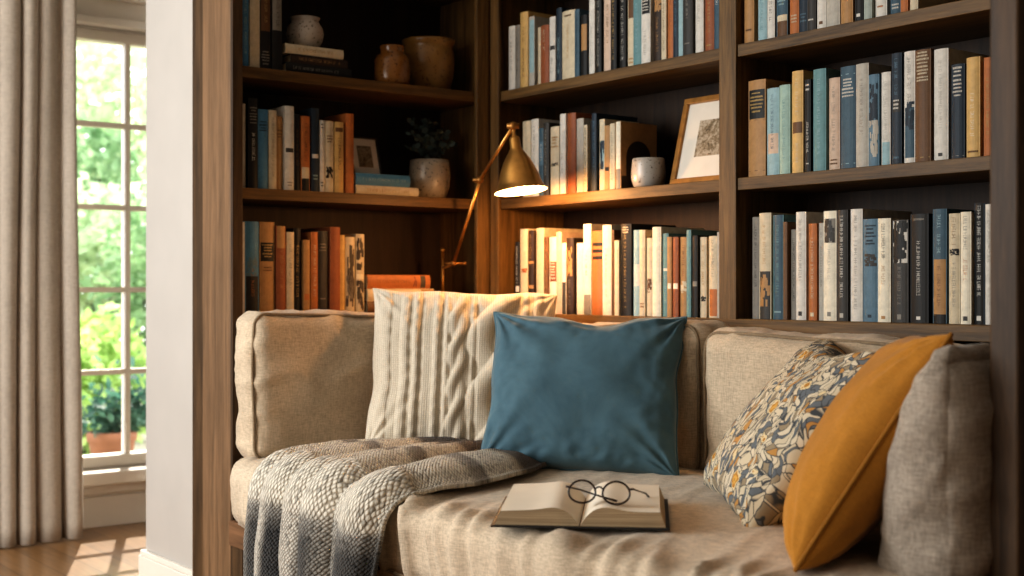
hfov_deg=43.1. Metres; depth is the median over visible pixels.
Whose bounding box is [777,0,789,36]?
book
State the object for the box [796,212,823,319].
book
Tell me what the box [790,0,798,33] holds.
book
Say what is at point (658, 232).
book
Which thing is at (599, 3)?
book
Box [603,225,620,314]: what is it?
book
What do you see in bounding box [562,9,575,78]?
book
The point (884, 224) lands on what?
book
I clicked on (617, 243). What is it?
book
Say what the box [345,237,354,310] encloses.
book
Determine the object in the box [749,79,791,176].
book
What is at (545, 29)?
book
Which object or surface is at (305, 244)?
book
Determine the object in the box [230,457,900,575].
seat cushion
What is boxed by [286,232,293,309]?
book
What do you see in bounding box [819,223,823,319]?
book
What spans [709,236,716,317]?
book
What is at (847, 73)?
book
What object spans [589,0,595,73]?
book
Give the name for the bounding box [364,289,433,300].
book
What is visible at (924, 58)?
book
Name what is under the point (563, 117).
book
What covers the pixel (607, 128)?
book
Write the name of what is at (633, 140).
book
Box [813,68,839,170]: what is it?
book
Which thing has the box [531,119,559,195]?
book
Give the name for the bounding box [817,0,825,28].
book
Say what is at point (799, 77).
book
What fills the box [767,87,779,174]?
book
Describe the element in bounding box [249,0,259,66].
book
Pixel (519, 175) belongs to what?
reading lamp
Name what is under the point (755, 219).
book
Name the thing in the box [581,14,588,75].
book
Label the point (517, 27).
book
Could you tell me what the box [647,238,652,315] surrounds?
book
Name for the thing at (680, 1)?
book
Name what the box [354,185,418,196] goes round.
book
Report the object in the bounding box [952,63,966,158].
book
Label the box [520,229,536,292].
book
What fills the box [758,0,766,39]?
book
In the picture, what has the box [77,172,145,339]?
shrub
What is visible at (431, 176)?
potted plant
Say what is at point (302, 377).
cushion
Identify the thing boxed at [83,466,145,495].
trim
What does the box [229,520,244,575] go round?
bench
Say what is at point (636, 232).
book
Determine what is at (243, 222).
book
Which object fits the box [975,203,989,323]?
book
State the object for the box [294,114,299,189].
book
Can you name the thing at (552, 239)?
book
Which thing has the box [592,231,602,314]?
book
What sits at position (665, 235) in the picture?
book
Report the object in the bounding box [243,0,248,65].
book
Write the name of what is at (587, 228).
book
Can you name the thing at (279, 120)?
book
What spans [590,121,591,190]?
book
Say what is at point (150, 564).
baseboard
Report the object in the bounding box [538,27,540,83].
book
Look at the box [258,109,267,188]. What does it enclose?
book
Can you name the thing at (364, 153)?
picture
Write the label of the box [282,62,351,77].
book
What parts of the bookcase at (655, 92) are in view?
panel, shelf, shelf, shelf, shelf, ledge rail, panel, shelf, shelf, shelf, panel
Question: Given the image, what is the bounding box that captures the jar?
[374,44,409,84]
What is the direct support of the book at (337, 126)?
on the bookcase at (404, 235)
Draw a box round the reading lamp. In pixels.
[440,122,546,291]
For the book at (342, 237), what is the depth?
3.67 m
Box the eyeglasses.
[566,479,649,504]
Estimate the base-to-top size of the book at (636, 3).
0.237 m
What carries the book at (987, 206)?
on the bookcase at (655, 92)
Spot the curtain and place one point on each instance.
(41, 443)
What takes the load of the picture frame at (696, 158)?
on the bookcase at (655, 92)
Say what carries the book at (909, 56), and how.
on the bookcase at (655, 92)
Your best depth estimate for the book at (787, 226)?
3.05 m
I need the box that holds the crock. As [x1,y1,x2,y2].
[402,36,454,88]
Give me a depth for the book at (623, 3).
3.51 m
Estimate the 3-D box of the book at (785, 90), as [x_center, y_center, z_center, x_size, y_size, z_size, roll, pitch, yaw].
[0.704,-0.374,3.101,0.162,0.211,0.032,0,0,-38]
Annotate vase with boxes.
[286,15,323,46]
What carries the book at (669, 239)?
on the bookcase at (655, 92)
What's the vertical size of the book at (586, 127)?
0.188 m
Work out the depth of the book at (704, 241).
3.27 m
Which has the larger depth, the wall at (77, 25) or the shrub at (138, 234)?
the shrub at (138, 234)
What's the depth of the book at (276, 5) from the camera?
3.53 m
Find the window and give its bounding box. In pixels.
[76,27,145,468]
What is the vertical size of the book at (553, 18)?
0.192 m
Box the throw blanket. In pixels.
[243,437,546,575]
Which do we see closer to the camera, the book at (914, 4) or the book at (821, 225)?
the book at (914, 4)
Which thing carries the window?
in the wall at (77, 25)
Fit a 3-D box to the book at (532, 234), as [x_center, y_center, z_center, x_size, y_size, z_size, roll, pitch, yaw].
[0.121,-0.048,3.868,0.170,0.244,0.027,0,0,-38]
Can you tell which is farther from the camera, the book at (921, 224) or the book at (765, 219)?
the book at (765, 219)
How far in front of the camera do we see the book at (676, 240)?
3.34 m
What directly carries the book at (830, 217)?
on the bookcase at (655, 92)
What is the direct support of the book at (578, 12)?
on the bookcase at (655, 92)
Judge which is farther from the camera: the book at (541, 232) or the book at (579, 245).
the book at (541, 232)
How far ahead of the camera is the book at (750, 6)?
3.14 m
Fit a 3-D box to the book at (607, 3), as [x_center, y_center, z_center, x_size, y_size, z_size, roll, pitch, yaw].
[0.321,-0.702,3.604,0.151,0.218,0.035,0,0,-38]
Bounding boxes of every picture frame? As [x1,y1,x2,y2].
[354,136,381,173]
[670,94,718,183]
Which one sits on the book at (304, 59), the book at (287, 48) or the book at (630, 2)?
the book at (287, 48)
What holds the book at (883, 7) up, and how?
on the bookcase at (655, 92)
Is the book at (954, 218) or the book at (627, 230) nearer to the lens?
the book at (954, 218)
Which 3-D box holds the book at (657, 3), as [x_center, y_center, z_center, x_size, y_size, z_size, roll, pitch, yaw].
[0.450,-0.713,3.458,0.176,0.239,0.031,0,0,-38]
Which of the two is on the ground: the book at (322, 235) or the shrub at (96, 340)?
the shrub at (96, 340)
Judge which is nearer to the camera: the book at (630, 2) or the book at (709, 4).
the book at (709, 4)
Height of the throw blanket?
0.549 m
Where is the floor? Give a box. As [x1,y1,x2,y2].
[0,522,145,575]
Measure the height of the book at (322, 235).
0.234 m
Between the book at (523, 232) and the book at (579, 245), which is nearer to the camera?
the book at (579, 245)
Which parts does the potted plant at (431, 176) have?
pot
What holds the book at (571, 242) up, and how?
on the bookcase at (655, 92)
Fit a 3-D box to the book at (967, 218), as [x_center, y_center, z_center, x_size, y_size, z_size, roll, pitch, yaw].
[0.998,-0.041,2.722,0.161,0.232,0.024,0,0,-38]
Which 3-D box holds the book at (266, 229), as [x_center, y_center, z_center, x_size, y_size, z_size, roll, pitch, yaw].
[-0.717,-0.052,3.587,0.044,0.254,0.176,0,0,-38]
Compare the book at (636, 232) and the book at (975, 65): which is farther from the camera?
the book at (636, 232)
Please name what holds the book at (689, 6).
on the bookcase at (655, 92)
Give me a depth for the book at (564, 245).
3.69 m
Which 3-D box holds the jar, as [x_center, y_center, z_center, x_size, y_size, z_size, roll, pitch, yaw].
[-0.353,-0.652,3.812,0.106,0.118,0.106,0,0,-38]
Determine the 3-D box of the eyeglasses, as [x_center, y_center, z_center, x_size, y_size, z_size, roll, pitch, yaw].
[0.186,0.366,2.330,0.167,0.044,0.076,0,0,-18]
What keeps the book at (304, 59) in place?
on the book at (288, 66)
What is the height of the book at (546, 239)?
0.223 m
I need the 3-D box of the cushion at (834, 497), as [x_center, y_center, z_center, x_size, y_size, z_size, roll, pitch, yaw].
[0.607,0.263,2.207,0.283,0.388,0.558,0,0,13]
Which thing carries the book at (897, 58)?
on the bookcase at (655, 92)
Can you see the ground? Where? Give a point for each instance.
(138, 446)
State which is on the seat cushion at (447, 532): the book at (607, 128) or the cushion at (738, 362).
the cushion at (738, 362)
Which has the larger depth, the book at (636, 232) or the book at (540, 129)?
the book at (540, 129)
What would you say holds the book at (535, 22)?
on the bookcase at (655, 92)
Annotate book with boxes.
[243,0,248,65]
[243,98,257,187]
[243,103,244,187]
[243,221,258,311]
[243,222,244,313]
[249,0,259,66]
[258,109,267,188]
[259,222,273,311]
[260,0,270,68]
[268,110,275,188]
[269,106,293,189]
[271,0,281,69]
[274,226,285,309]
[276,116,282,189]
[282,43,343,59]
[282,54,347,68]
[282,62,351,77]
[286,228,300,310]
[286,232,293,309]
[294,108,318,190]
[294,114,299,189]
[300,116,309,190]
[301,227,339,310]
[301,231,327,308]
[301,232,317,309]
[301,240,309,310]
[319,113,353,192]
[319,120,324,191]
[325,121,332,191]
[333,122,342,192]
[340,235,344,310]
[345,234,363,311]
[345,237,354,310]
[354,173,409,187]
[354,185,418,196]
[364,275,429,288]
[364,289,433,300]
[364,301,374,312]
[490,481,669,530]
[509,25,515,89]
[515,25,519,88]
[515,242,519,292]
[520,11,554,87]
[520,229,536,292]
[523,121,530,196]
[528,230,536,292]
[529,16,549,85]
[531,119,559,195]
[537,228,582,293]
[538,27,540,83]
[539,128,542,195]
[541,24,549,83]
[543,122,559,194]
[544,237,549,293]
[550,16,555,81]
[550,237,555,313]
[551,126,559,194]
[556,7,571,80]
[556,232,582,313]
[560,113,567,193]
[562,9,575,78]
[562,243,566,313]
[567,238,582,313]
[568,112,591,192]
[575,9,588,76]
[577,118,591,191]
[577,243,582,314]
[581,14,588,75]
[583,224,609,314]
[584,125,589,191]
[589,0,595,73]
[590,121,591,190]
[592,113,636,190]
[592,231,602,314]
[596,0,603,72]
[600,119,638,189]
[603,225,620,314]
[604,0,610,70]
[605,125,609,189]
[610,123,615,188]
[611,0,619,69]
[612,230,620,314]
[614,240,620,315]
[616,121,656,188]
[620,0,627,67]
[621,224,675,315]
[628,0,632,65]
[633,0,640,64]
[634,230,639,315]
[640,230,652,315]
[641,0,653,63]
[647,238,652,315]
[653,227,703,316]
[654,0,661,60]
[662,0,667,59]
[663,233,686,316]
[667,237,672,316]
[668,0,672,57]
[673,0,678,56]
[673,237,679,316]
[679,0,682,55]
[680,237,686,316]
[683,0,695,54]
[687,230,718,316]
[692,235,708,316]
[696,0,704,52]
[700,237,708,317]
[705,0,713,50]
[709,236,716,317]
[714,0,718,48]
[717,232,718,317]
[744,0,757,42]
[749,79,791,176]
[753,217,758,318]
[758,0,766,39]
[759,213,795,318]
[767,0,776,38]
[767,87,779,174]
[773,215,795,319]
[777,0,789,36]
[780,84,791,173]
[783,222,795,319]
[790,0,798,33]
[791,229,795,319]
[792,70,812,172]
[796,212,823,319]
[799,0,806,31]
[805,79,812,171]
[807,0,816,30]
[809,223,818,319]
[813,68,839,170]
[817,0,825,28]
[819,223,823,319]
[824,211,836,320]
[826,0,840,26]
[829,77,839,169]
[837,210,850,320]
[840,65,855,168]
[841,0,854,23]
[851,209,911,320]
[855,0,863,20]
[856,63,891,166]
[863,219,877,321]
[864,0,875,18]
[869,74,881,165]
[875,0,890,16]
[878,218,910,321]
[882,71,891,164]
[891,0,900,13]
[892,52,903,163]
[892,220,910,322]
[901,0,909,11]
[904,50,915,162]
[910,0,959,9]
[911,213,932,322]
[915,48,936,161]
[933,209,974,323]
[934,48,989,159]
[949,213,960,323]
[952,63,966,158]
[961,212,974,323]
[967,56,985,156]
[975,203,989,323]
[984,57,989,155]
[985,204,989,324]
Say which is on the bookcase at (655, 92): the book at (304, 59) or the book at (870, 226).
the book at (870, 226)
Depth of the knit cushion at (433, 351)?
3.37 m
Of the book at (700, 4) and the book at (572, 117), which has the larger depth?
the book at (572, 117)
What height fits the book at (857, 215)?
0.252 m
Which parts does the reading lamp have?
rod, arm, arm, lamp shade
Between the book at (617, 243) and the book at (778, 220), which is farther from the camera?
the book at (617, 243)
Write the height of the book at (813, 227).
0.224 m
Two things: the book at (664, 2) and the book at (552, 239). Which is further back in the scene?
the book at (552, 239)
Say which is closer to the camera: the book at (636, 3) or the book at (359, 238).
the book at (636, 3)
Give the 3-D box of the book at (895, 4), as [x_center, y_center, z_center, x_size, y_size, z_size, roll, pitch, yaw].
[0.906,-0.718,2.873,0.188,0.249,0.026,0,0,-38]
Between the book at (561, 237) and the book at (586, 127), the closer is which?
the book at (586, 127)
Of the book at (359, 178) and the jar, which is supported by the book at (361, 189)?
the book at (359, 178)
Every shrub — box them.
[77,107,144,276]
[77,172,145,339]
[79,173,145,434]
[80,302,145,454]
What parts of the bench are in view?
rail, leg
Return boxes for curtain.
[0,0,82,547]
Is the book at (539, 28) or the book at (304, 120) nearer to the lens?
the book at (304, 120)
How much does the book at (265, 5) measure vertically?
0.248 m
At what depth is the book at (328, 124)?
3.63 m
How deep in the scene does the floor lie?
4.37 m
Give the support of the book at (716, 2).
on the bookcase at (655, 92)
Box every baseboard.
[83,490,145,528]
[139,549,191,575]
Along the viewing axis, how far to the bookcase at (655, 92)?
3.15 m
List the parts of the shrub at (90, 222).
stem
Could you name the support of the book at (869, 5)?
on the bookcase at (655, 92)
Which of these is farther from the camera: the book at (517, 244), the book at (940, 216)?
the book at (517, 244)
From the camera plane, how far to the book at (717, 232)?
3.23 m
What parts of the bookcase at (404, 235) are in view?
panel, panel, shelf, shelf, shelf, panel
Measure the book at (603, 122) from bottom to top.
0.198 m
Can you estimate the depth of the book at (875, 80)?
2.85 m
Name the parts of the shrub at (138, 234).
stem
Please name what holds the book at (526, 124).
on the bookcase at (655, 92)
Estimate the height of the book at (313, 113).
0.233 m
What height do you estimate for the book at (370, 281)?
0.040 m
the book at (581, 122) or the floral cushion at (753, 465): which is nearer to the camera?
the floral cushion at (753, 465)
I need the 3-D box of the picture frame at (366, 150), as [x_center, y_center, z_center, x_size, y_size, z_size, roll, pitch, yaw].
[-0.438,-0.391,3.857,0.100,0.122,0.043,0,0,-38]
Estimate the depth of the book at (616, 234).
3.53 m
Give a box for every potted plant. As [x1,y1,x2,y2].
[82,355,145,454]
[405,117,456,197]
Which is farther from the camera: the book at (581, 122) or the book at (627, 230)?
the book at (581, 122)
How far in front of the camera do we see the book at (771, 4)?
3.09 m
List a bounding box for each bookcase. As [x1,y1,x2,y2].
[192,0,489,575]
[490,0,1023,575]
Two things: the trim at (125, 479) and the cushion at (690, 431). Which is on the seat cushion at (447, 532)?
the cushion at (690, 431)
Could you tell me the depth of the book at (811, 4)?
2.99 m
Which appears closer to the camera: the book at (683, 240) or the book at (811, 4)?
the book at (811, 4)
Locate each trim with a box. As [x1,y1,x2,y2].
[76,0,145,31]
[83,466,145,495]
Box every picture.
[356,145,373,167]
[694,118,718,156]
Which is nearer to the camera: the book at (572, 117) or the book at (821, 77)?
the book at (821, 77)
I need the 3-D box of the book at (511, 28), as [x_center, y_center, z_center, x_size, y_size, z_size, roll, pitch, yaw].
[0.057,-0.691,3.942,0.152,0.195,0.031,0,0,-38]
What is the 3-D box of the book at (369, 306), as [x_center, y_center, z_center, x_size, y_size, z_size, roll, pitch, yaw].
[-0.371,0.057,3.848,0.236,0.036,0.171,0,0,-38]
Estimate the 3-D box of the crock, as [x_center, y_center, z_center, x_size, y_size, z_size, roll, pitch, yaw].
[-0.255,-0.674,3.951,0.162,0.160,0.162,0,0,-38]
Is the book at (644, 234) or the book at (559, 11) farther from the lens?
the book at (559, 11)
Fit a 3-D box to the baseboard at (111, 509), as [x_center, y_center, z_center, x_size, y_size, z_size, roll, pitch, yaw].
[-2.931,0.835,3.812,5.300,0.130,0.016,0,0,-38]
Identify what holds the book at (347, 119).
on the bookcase at (404, 235)
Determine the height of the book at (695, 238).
0.208 m
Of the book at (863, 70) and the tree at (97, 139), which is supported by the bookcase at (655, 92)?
the book at (863, 70)
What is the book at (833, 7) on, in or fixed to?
on the bookcase at (655, 92)
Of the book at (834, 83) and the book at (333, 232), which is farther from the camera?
the book at (333, 232)
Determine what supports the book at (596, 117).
on the bookcase at (655, 92)
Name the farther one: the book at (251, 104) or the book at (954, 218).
the book at (251, 104)
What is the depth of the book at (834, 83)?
2.95 m
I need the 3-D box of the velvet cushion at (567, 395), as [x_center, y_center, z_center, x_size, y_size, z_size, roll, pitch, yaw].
[0.168,0.246,3.028,0.476,0.378,0.244,0,0,9]
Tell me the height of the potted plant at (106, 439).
0.675 m
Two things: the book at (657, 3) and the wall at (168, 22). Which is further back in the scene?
the wall at (168, 22)
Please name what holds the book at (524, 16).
on the bookcase at (655, 92)
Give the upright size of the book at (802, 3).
0.229 m
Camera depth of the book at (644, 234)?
3.44 m
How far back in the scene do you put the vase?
3.62 m
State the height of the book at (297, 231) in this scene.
0.240 m
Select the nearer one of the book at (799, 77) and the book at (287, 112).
the book at (799, 77)
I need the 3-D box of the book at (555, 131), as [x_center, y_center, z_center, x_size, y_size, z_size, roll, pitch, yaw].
[0.177,-0.366,3.769,0.143,0.196,0.038,0,0,-38]
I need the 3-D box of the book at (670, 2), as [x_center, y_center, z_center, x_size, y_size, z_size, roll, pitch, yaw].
[0.476,-0.710,3.415,0.165,0.233,0.022,0,0,-38]
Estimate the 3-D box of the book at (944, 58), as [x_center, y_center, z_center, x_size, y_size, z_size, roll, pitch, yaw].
[0.966,-0.386,2.778,0.161,0.236,0.034,0,0,-38]
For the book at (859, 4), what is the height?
0.233 m
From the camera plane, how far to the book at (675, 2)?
3.34 m
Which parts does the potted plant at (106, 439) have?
pot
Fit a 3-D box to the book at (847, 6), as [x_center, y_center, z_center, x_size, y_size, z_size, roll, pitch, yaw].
[0.821,-0.714,2.966,0.180,0.242,0.033,0,0,-38]
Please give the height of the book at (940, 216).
0.241 m
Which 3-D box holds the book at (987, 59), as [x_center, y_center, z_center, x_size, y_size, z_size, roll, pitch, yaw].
[1.031,-0.370,2.690,0.155,0.203,0.018,0,0,-38]
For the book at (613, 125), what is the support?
on the bookcase at (655, 92)
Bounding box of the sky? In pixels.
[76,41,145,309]
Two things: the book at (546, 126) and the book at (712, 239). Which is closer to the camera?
the book at (712, 239)
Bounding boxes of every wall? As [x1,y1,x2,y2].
[76,24,145,470]
[146,0,191,568]
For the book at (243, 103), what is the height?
0.228 m
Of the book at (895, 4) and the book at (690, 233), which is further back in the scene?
the book at (690, 233)
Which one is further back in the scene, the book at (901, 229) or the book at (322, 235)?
the book at (322, 235)
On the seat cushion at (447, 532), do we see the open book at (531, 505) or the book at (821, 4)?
the open book at (531, 505)
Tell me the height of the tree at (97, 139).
2.395 m
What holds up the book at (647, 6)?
on the bookcase at (655, 92)
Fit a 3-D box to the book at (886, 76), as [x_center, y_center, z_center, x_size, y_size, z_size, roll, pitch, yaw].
[0.875,-0.370,2.879,0.147,0.204,0.023,0,0,-38]
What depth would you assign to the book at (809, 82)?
3.00 m
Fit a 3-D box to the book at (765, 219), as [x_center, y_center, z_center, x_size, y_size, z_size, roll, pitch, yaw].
[0.674,-0.053,3.155,0.178,0.255,0.037,0,0,-38]
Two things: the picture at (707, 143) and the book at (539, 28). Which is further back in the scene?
the book at (539, 28)
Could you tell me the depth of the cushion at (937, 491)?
1.92 m
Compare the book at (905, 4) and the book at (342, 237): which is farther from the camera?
the book at (342, 237)
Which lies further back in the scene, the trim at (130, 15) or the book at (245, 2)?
the trim at (130, 15)
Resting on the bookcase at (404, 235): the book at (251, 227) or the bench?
the book at (251, 227)
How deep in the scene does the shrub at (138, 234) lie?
8.34 m
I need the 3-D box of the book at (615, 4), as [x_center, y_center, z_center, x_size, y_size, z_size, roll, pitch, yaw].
[0.349,-0.716,3.585,0.189,0.245,0.024,0,0,-38]
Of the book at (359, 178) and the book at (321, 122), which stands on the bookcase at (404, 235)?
the book at (321, 122)
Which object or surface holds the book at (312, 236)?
on the bookcase at (404, 235)
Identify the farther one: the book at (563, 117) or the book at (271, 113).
the book at (563, 117)
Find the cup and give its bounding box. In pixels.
[631,157,665,186]
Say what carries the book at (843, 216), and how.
on the bookcase at (655, 92)
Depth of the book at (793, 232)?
3.04 m
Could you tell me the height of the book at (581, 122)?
0.209 m
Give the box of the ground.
[134,434,145,450]
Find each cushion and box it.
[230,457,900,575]
[234,309,374,458]
[365,288,556,439]
[481,311,687,475]
[583,320,728,469]
[703,327,962,468]
[704,339,875,526]
[783,332,953,572]
[877,343,993,575]
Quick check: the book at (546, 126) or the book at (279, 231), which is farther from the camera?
the book at (546, 126)
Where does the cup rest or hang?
on the bookcase at (655, 92)
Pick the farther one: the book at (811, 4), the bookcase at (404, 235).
the bookcase at (404, 235)

